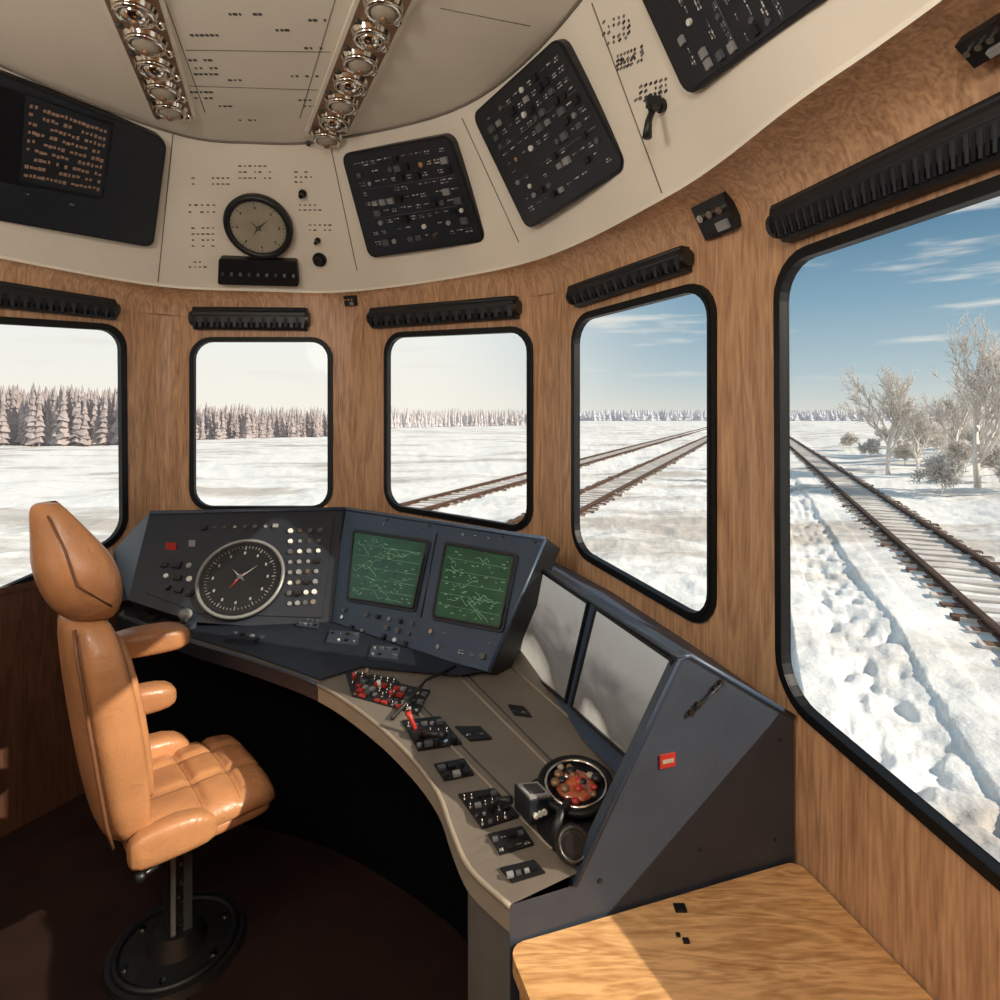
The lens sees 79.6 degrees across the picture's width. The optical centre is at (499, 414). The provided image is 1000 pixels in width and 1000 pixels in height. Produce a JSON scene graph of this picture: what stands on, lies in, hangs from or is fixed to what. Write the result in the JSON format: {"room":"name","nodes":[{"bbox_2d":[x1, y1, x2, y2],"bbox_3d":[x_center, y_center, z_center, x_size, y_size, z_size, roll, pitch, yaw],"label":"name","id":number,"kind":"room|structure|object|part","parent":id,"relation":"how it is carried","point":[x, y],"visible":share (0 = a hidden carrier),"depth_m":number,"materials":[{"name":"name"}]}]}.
{"room":"control cabin","nodes":[
{"label":"control cabin","id":0,"kind":"room"},
{"bbox_2d":[0,308,146,556],"bbox_3d":[-2.044,0.565,2.204,0.020,2.170,1.528,0,0,26],"label":"wall","id":1,"kind":"structure","parent":0,"point":[132,324],"depth_m":2.83,"materials":[{"name":"brown wood"}]},
{"bbox_2d":[0,281,120,319],"bbox_3d":[-1.897,-0.467,2.426,0.067,0.114,0.691,0,0,26],"label":"window blind","id":2,"kind":"object","parent":1,"relation":"attached to","point":[14,296],"visible":1,"depth_m":2.48,"materials":[{"name":"black plastic"}]},
{"bbox_2d":[0,580,123,836],"bbox_3d":[-2.125,1.162,0.874,0.948,0.975,4.151,0,0,0],"label":"wainscot","id":3,"kind":"structure","parent":1,"relation":"attached to","point":[40,773],"depth_m":2.44,"materials":[{"name":"brown wood"}]},
{"bbox_2d":[0,316,127,586],"bbox_3d":[-1.917,0.176,2.444,0.027,1.177,0.797,0,0,26],"label":"window","id":4,"kind":"structure","parent":1,"relation":"in","point":[120,340],"depth_m":2.77,"materials":[{"name":"black rubber"}]},
{"bbox_2d":[0,793,467,999],"bbox_3d":[-0.655,1.690,0.908,3.890,0.080,4.216,0,0,0],"label":"floor","id":5,"kind":"structure","parent":0,"point":[322,924],"depth_m":1.97,"materials":[{"name":"plastic"}]},
{"bbox_2d":[29,501,275,999],"bbox_3d":[-1.067,0.945,1.845,0.608,1.411,0.553,0,0,-44],"label":"chair","id":6,"kind":"object","parent":5,"relation":"on","point":[164,795],"visible":1,"depth_m":1.67,"materials":[{"name":"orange leather"}]},
{"bbox_3d":[-1.150,0.858,1.725,0.191,0.634,0.447,0,0,-42],"label":"backrest","id":7,"kind":"part","parent":6,"relation":"part of","materials":[{"name":"beige leather"}]},
{"bbox_2d":[106,619,153,796],"bbox_3d":[-1.115,0.850,1.757,0.118,0.479,0.373,0,0,-42],"label":"backrest cushion","id":8,"kind":"object","parent":6,"relation":"on","point":[144,783],"depth_m":1.63,"materials":[{"name":"orange leather"}]},
{"bbox_3d":[-0.976,1.206,1.881,0.385,0.070,0.419,0,0,-43],"label":"seat","id":9,"kind":"part","parent":6,"relation":"part of","materials":[{"name":"beige leather"}]},
{"bbox_2d":[127,735,275,842],"bbox_3d":[-0.968,1.167,1.888,0.395,0.126,0.456,0,0,-42],"label":"seat cushion","id":10,"kind":"object","parent":6,"relation":"on","point":[211,787],"depth_m":1.80,"materials":[{"name":"orange leather"}]},
{"bbox_2d":[113,507,795,999],"bbox_3d":[-0.434,1.037,2.213,2.778,1.226,1.047,0,0,40],"label":"control console","id":11,"kind":"object","parent":5,"relation":"on","point":[457,713],"visible":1,"depth_m":1.92,"materials":[{"name":"metal"}]},
{"bbox_3d":[-0.794,0.839,2.469,1.856,0.021,0.721,0,0,32],"label":"desk slate plate","id":12,"kind":"part","parent":11,"relation":"part of","materials":[{"name":"black plastic"}]},
{"bbox_3d":[-0.326,0.675,2.373,1.116,0.500,0.350,0,0,38],"label":"screen panel","id":13,"kind":"part","parent":11,"relation":"part of","materials":[{"name":"blue metal"}]},
{"bbox_2d":[513,863,932,999],"bbox_3d":[0.481,1.335,0.713,0.697,0.630,1.203,0,0,-13],"label":"wooden tabletop","id":14,"kind":"object","parent":5,"relation":"on","point":[775,933],"visible":1,"depth_m":1.14,"materials":[{"name":"brown wood"}]},
{"bbox_2d":[175,315,342,509],"bbox_3d":[-1.196,0.565,2.995,0.813,2.170,0.020,0,0,-4],"label":"wall","id":15,"kind":"structure","parent":0,"point":[329,330],"depth_m":2.97,"materials":[{"name":"brown wood"}]},
{"bbox_2d":[188,307,309,330],"bbox_3d":[-1.229,-0.475,2.957,0.566,0.111,0.070,0,0,-4],"label":"window blind","id":16,"kind":"object","parent":15,"relation":"attached to","point":[200,318],"visible":1,"depth_m":2.94,"materials":[{"name":"black plastic"}]},
{"bbox_2d":[189,337,332,509],"bbox_3d":[-1.184,0.045,2.986,0.693,0.869,0.027,0,0,-4],"label":"window","id":17,"kind":"structure","parent":15,"relation":"in","point":[197,346],"depth_m":2.97,"materials":[{"name":"black rubber"}]},
{"bbox_2d":[343,295,357,305],"bbox_3d":[-0.742,-0.570,2.980,0.060,0.055,0.048,0,0,14],"label":"switch box","id":18,"kind":"object","parent":15,"relation":"attached to","point":[349,300],"visible":1,"depth_m":2.97,"materials":[{"name":"black plastic"}]},
{"bbox_2d":[147,226,750,685],"bbox_3d":[-0.877,0.565,2.198,3.056,2.170,1.635,0,0,0],"label":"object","id":19,"kind":"structure","parent":15,"relation":"attached to","point":[732,251],"depth_m":2.39,"materials":[{"name":"brown wood"}]},
{"bbox_2d":[0,0,576,142],"bbox_3d":[-0.675,-1.175,0.669,2.750,0.050,3.738,0,0,0],"label":"ceiling","id":20,"kind":"structure","parent":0,"point":[440,60],"depth_m":1.92,"materials":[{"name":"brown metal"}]},
{"bbox_2d":[100,0,195,120],"bbox_3d":[-1.109,-1.122,1.899,0.450,0.071,0.833,0,0,0],"label":"ceiling light strip","id":21,"kind":"object","parent":20,"relation":"attached to","point":[143,31],"depth_m":1.88,"materials":[{"name":"silver metal"}]},
{"bbox_2d":[0,0,581,144],"bbox_3d":[-0.675,-1.148,0.672,2.762,0.012,3.745,0,0,0],"label":"rim","id":22,"kind":"object","parent":20,"relation":"attached to","point":[578,2],"depth_m":2.23,"materials":[{"name":"beige plastic"}]},
{"bbox_2d":[165,0,529,120],"bbox_3d":[-0.528,-1.150,2.003,1.234,0.003,0.682,0,0,0],"label":"ceiling markings","id":23,"kind":"structure","parent":20,"relation":"attached to","point":[235,14],"depth_m":1.90,"materials":[{"name":"paint"}]},
{"bbox_2d":[305,0,415,148],"bbox_3d":[-0.495,-1.122,2.009,0.636,0.072,1.039,0,0,0],"label":"ceiling light strip","id":24,"kind":"object","parent":20,"relation":"attached to","point":[371,29],"depth_m":1.92,"materials":[{"name":"silver metal"}]},
{"bbox_2d":[367,297,531,533],"bbox_3d":[-0.256,0.565,2.742,0.942,2.170,0.020,0,0,32],"label":"wall","id":25,"kind":"structure","parent":0,"point":[377,339],"depth_m":2.94,"materials":[{"name":"brown wood"}]},
{"bbox_2d":[366,295,521,328],"bbox_3d":[-0.277,-0.462,2.714,0.842,0.119,0.062,0,0,32],"label":"window blind","id":26,"kind":"object","parent":25,"relation":"attached to","point":[504,307],"visible":1,"depth_m":2.66,"materials":[{"name":"black plastic"}]},
{"bbox_2d":[384,326,532,530],"bbox_3d":[-0.210,0.046,2.702,0.823,0.885,0.027,0,0,32],"label":"window","id":27,"kind":"structure","parent":25,"relation":"in","point":[395,337],"depth_m":2.65,"materials":[{"name":"black rubber"}]},
{"bbox_2d":[0,0,941,292],"bbox_3d":[-0.700,-0.879,0.897,3.600,0.542,4.193,0,0,0],"label":"console","id":28,"kind":"structure","parent":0,"point":[697,130],"depth_m":2.32},
{"bbox_2d":[0,69,165,245],"bbox_3d":[-1.651,-0.942,2.276,0.404,0.434,0.769,0,0,36],"label":"control panel","id":29,"kind":"object","parent":28,"relation":"attached to","point":[68,164],"visible":1,"depth_m":2.28,"materials":[{"name":"black plastic"}]},
{"bbox_2d":[223,193,292,258],"bbox_3d":[-1.105,-0.861,2.749,0.303,0.254,0.216,0,0,0],"label":"clock","id":30,"kind":"object","parent":28,"relation":"attached to","point":[257,225],"visible":1,"depth_m":2.73,"materials":[{"name":"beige plastic"}]},
{"bbox_2d":[218,255,299,286],"bbox_3d":[-1.161,-0.690,2.880,0.376,0.130,0.110,0,0,-8],"label":"strip","id":31,"kind":"object","parent":28,"relation":"attached to","point":[232,270],"visible":1,"depth_m":2.86,"materials":[{"name":"black plastic"}]},
{"bbox_2d":[298,189,306,198],"bbox_3d":[-0.884,-0.986,2.680,0.035,0.051,0.052,0,0,0],"label":"handle","id":32,"kind":"object","parent":28,"relation":"attached to","point":[302,193],"visible":1,"depth_m":2.67,"materials":[{"name":"black plastic"}]},
{"bbox_2d":[314,237,320,244],"bbox_3d":[-0.860,-0.818,2.823,0.027,0.045,0.048,0,0,0],"label":"handle","id":33,"kind":"object","parent":28,"relation":"attached to","point":[317,240],"visible":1,"depth_m":2.82,"materials":[{"name":"black plastic"}]},
{"bbox_2d":[312,253,326,265],"bbox_3d":[-0.868,-0.746,2.883,0.066,0.070,0.068,0,0,0],"label":"knob","id":34,"kind":"object","parent":28,"relation":"attached to","point":[319,259],"visible":1,"depth_m":2.87,"materials":[{"name":"black plastic"}]},
{"bbox_2d":[158,3,661,281],"bbox_3d":[-0.503,-0.886,2.406,2.363,0.521,0.694,0,0,27],"label":"trim","id":35,"kind":"structure","parent":28,"relation":"attached to","point":[591,3],"depth_m":2.33,"materials":[{"name":"plastic"}]},
{"bbox_2d":[343,133,483,256],"bbox_3d":[-0.386,-0.924,2.546,0.627,0.404,0.299,0,0,29],"label":"control panel","id":36,"kind":"object","parent":28,"relation":"attached to","point":[413,195],"visible":1,"depth_m":2.50,"materials":[{"name":"black plastic"}]},
{"bbox_2d":[189,14,667,267],"bbox_3d":[-0.445,-0.890,2.306,2.314,0.384,0.464,0,0,32],"label":"panel legends","id":37,"kind":"object","parent":28,"relation":"attached to","point":[621,59],"visible":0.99,"depth_m":1.63,"materials":[{"name":"paint"}]},
{"bbox_2d":[475,39,623,226],"bbox_3d":[0.156,-0.918,2.013,0.250,0.426,0.610,0,0,-29],"label":"control panel","id":38,"kind":"object","parent":28,"relation":"attached to","point":[547,133],"visible":1,"depth_m":1.96,"materials":[{"name":"black plastic"}]},
{"bbox_2d":[642,95,666,139],"bbox_3d":[0.402,-0.771,1.557,0.070,0.110,0.035,0,0,-16],"label":"handle","id":39,"kind":"object","parent":28,"relation":"attached to","point":[654,103],"visible":1,"depth_m":1.55,"materials":[{"name":"black plastic"}]},
{"bbox_2d":[642,0,824,92],"bbox_3d":[0.467,-0.877,1.221,0.163,0.324,0.480,0,0,-15],"label":"control panel","id":40,"kind":"object","parent":28,"relation":"attached to","point":[702,40],"visible":1,"depth_m":1.28,"materials":[{"name":"black plastic"}]},
{"bbox_2d":[557,240,714,660],"bbox_3d":[0.424,0.565,2.036,0.020,2.170,0.810,0,0,-28],"label":"wall","id":41,"kind":"structure","parent":0,"point":[701,636],"depth_m":2.21,"materials":[{"name":"brown wood"}]},
{"bbox_2d":[571,283,716,622],"bbox_3d":[0.443,0.108,1.981,0.027,0.985,0.696,0,0,-28],"label":"window","id":42,"kind":"structure","parent":41,"relation":"in","point":[703,293],"depth_m":1.83,"materials":[{"name":"black rubber"}]},
{"bbox_2d":[565,245,694,307],"bbox_3d":[0.407,-0.447,1.998,0.057,0.094,0.594,0,0,-28],"label":"window blind","id":43,"kind":"object","parent":42,"relation":"attached to","point":[677,261],"visible":1,"depth_m":1.92,"materials":[{"name":"black plastic"}]},
{"bbox_2d":[751,168,999,999],"bbox_3d":[0.980,0.565,0.178,0.020,2.170,2.825,0,0,-13],"label":"wall","id":44,"kind":"structure","parent":0,"point":[934,914],"depth_m":1.22,"materials":[{"name":"brown wood"}]},
{"bbox_2d":[0,0,999,316],"bbox_3d":[-0.660,-0.549,0.908,3.880,0.118,4.215,0,0,0],"label":"trim","id":45,"kind":"structure","parent":44,"relation":"attached to","point":[917,79],"depth_m":1.41,"materials":[{"name":"brown wood"}]},
{"bbox_2d":[691,191,741,240],"bbox_3d":[0.590,-0.542,1.633,0.075,0.100,0.125,0,0,-21],"label":"switch box","id":46,"kind":"object","parent":44,"relation":"attached to","point":[718,215],"visible":0.99,"depth_m":1.61,"materials":[{"name":"black plastic"}]},
{"bbox_2d":[773,174,999,890],"bbox_3d":[0.791,0.210,0.949,0.027,1.182,1.044,0,0,-13],"label":"window","id":47,"kind":"structure","parent":44,"relation":"in","point":[987,866],"depth_m":1.32,"materials":[{"name":"black rubber"}]},
{"bbox_2d":[765,92,999,242],"bbox_3d":[0.774,-0.437,0.919,0.074,0.119,1.043,0,0,-13],"label":"air vent","id":48,"kind":"object","parent":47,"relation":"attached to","point":[964,145],"visible":1,"depth_m":1.08,"materials":[{"name":"black plastic"}]},
{"bbox_2d":[955,12,999,68],"bbox_3d":[0.738,-0.565,0.908,0.055,0.056,0.060,0,0,-13],"label":"switch box","id":49,"kind":"object","parent":44,"relation":"attached to","point":[981,44],"visible":1,"depth_m":0.90,"materials":[{"name":"black plastic"}]},
{"label":"outside","id":50,"kind":"structure","parent":0,"visible":0},
{"bbox_2d":[0,416,999,861],"bbox_3d":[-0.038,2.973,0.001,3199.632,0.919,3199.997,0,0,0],"label":"snowy ground","id":51,"kind":"structure","parent":50,"point":[877,656],"depth_m":16.43,"materials":[{"name":"white snow"}]},
{"bbox_2d":[0,381,525,446],"bbox_3d":[-47.342,-0.148,152.081,151.688,6.895,181.113,0,0,0],"label":"conifer forest","id":52,"kind":"object","parent":51,"relation":"on","point":[38,419],"visible":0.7,"depth_m":67.07,"materials":[{"name":"white plant"}]},
{"bbox_2d":[399,427,706,510],"bbox_3d":[39.328,3.142,119.643,118.631,0.205,276.647,0,0,0],"label":"railway track","id":53,"kind":"object","parent":51,"relation":"on","point":[439,500],"visible":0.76,"depth_m":26.23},
{"bbox_2d":[506,436,706,523],"bbox_3d":[44.512,3.143,119.643,118.631,0.205,276.647,0,0,0],"label":"railway track","id":54,"kind":"object","parent":51,"relation":"on","point":[642,472],"visible":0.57,"depth_m":28.92,"materials":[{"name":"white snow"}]},
{"bbox_2d":[580,409,994,420],"bbox_3d":[318.916,-0.199,367.143,598.179,6.998,96.185,0,0,0],"label":"treeline","id":55,"kind":"object","parent":51,"relation":"on","point":[636,415],"visible":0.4,"depth_m":326.85,"materials":[{"name":"white plant"}]},
{"bbox_2d":[840,432,860,448],"bbox_3d":[30.294,2.224,51.886,1.624,1.734,1.642,0,0,42],"label":"bush","id":56,"kind":"object","parent":51,"relation":"on","point":[849,439],"visible":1,"depth_m":51.65,"materials":[{"name":"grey plant"}]},
{"bbox_2d":[857,436,881,455],"bbox_3d":[27.563,2.382,44.788,1.568,1.555,1.687,0,0,0],"label":"bush","id":57,"kind":"object","parent":51,"relation":"on","point":[872,445],"visible":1,"depth_m":44.61,"materials":[{"name":"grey plant"}]},
{"bbox_2d":[835,363,926,474],"bbox_3d":[20.109,0.137,32.135,3.166,6.096,4.616,0,0,-44],"label":"frosted tree","id":58,"kind":"object","parent":51,"relation":"on","point":[898,417],"visible":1,"depth_m":31.52,"materials":[{"name":"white plant"}]},
{"bbox_2d":[874,425,900,441],"bbox_3d":[35.389,1.929,54.944,2.613,2.050,2.054,0,0,0],"label":"bush","id":59,"kind":"object","parent":51,"relation":"on","point":[882,429],"visible":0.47,"depth_m":55.01,"materials":[{"name":"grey plant"}]},
{"bbox_2d":[790,437,999,663],"bbox_3d":[55.008,3.142,119.643,118.631,0.205,276.647,0,0,0],"label":"railway track","id":60,"kind":"object","parent":51,"relation":"on","point":[976,614],"visible":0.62,"depth_m":14.23,"materials":[{"name":"metal"}]},
{"bbox_2d":[892,439,921,460],"bbox_3d":[24.466,2.208,36.164,1.444,1.614,1.688,0,0,0],"label":"bush","id":61,"kind":"object","parent":51,"relation":"on","point":[899,452],"visible":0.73,"depth_m":36.09,"materials":[{"name":"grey plant"}]},
{"bbox_2d":[904,423,927,445],"bbox_3d":[36.410,1.560,52.156,2.808,2.442,2.415,0,0,-35],"label":"bush","id":62,"kind":"object","parent":51,"relation":"on","point":[906,423],"visible":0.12,"depth_m":52.11,"materials":[{"name":"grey plant"}]},
{"bbox_2d":[887,400,949,468],"bbox_3d":[23.372,0.886,33.622,2.852,4.436,3.021,0,0,31],"label":"frosted tree","id":63,"kind":"object","parent":51,"relation":"on","point":[919,428],"visible":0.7,"depth_m":33.56,"materials":[{"name":"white plant"}]},
{"bbox_2d":[919,433,947,456],"bbox_3d":[29.727,1.974,40.814,2.197,1.882,1.844,0,0,0],"label":"bush","id":64,"kind":"object","parent":51,"relation":"on","point":[938,444],"visible":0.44,"depth_m":40.57,"materials":[{"name":"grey plant"}]},
{"bbox_2d":[909,451,969,493],"bbox_3d":[17.802,2.369,24.195,2.006,1.806,1.616,0,0,0],"label":"bush","id":65,"kind":"object","parent":51,"relation":"on","point":[939,468],"visible":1,"depth_m":24.09,"materials":[{"name":"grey plant"}]},
{"bbox_2d":[915,386,988,444],"bbox_3d":[28.988,0.432,38.219,4.727,4.922,3.624,0,0,-41],"label":"frosted tree","id":66,"kind":"object","parent":51,"relation":"on","point":[952,413],"visible":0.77,"depth_m":37.72,"materials":[{"name":"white plant"}]},
{"bbox_2d":[944,419,970,442],"bbox_3d":[36.584,1.515,47.820,2.859,2.475,2.498,0,0,24],"label":"bush","id":67,"kind":"object","parent":51,"relation":"on","point":[951,436],"visible":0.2,"depth_m":47.53,"materials":[{"name":"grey plant"}]},
{"bbox_2d":[925,310,999,487],"bbox_3d":[20.232,-0.799,24.378,4.354,7.643,4.169,0,0,26],"label":"frosted tree","id":68,"kind":"object","parent":51,"relation":"on","point":[979,454],"visible":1,"depth_m":24.87,"materials":[{"name":"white plant"}]},
{"bbox_2d":[942,439,989,472],"bbox_3d":[23.677,2.077,30.469,1.647,1.819,2.337,0,0,-19],"label":"bush","id":69,"kind":"object","parent":51,"relation":"on","point":[959,451],"visible":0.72,"depth_m":30.39,"materials":[{"name":"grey plant"}]},
{"bbox_2d":[958,367,998,445],"bbox_3d":[35.150,-0.984,42.646,4.589,7.636,5.810,0,0,43],"label":"frosted tree","id":70,"kind":"object","parent":51,"relation":"on","point":[991,430],"visible":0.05,"depth_m":42.82,"materials":[{"name":"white plant"}]},
{"bbox_2d":[959,421,999,456],"bbox_3d":[28.106,1.526,34.648,2.308,2.551,2.577,0,0,-7],"label":"bush","id":71,"kind":"object","parent":51,"relation":"on","point":[969,436],"visible":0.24,"depth_m":34.93,"materials":[{"name":"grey plant"}]},
{"bbox_2d":[970,443,999,482],"bbox_3d":[22.102,2.032,26.260,2.012,1.966,2.019,0,0,-4],"label":"bush","id":72,"kind":"object","parent":51,"relation":"on","point":[988,460],"visible":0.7,"depth_m":26.56,"materials":[{"name":"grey plant"}]},
{"bbox_2d":[977,332,999,399],"bbox_3d":[25.313,-0.667,28.610,4.204,7.123,4.943,0,0,35],"label":"frosted tree","id":73,"kind":"object","parent":51,"relation":"on","point":[998,349],"visible":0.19,"depth_m":28.26,"materials":[{"name":"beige plant"}]},
{"bbox_2d":[993,454,999,477],"bbox_3d":[20.718,2.082,23.830,1.831,1.751,1.688,0,0,0],"label":"bush","id":74,"kind":"object","parent":51,"relation":"on","point":[997,461],"visible":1,"depth_m":24.19,"materials":[{"name":"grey plant"}]}
]}

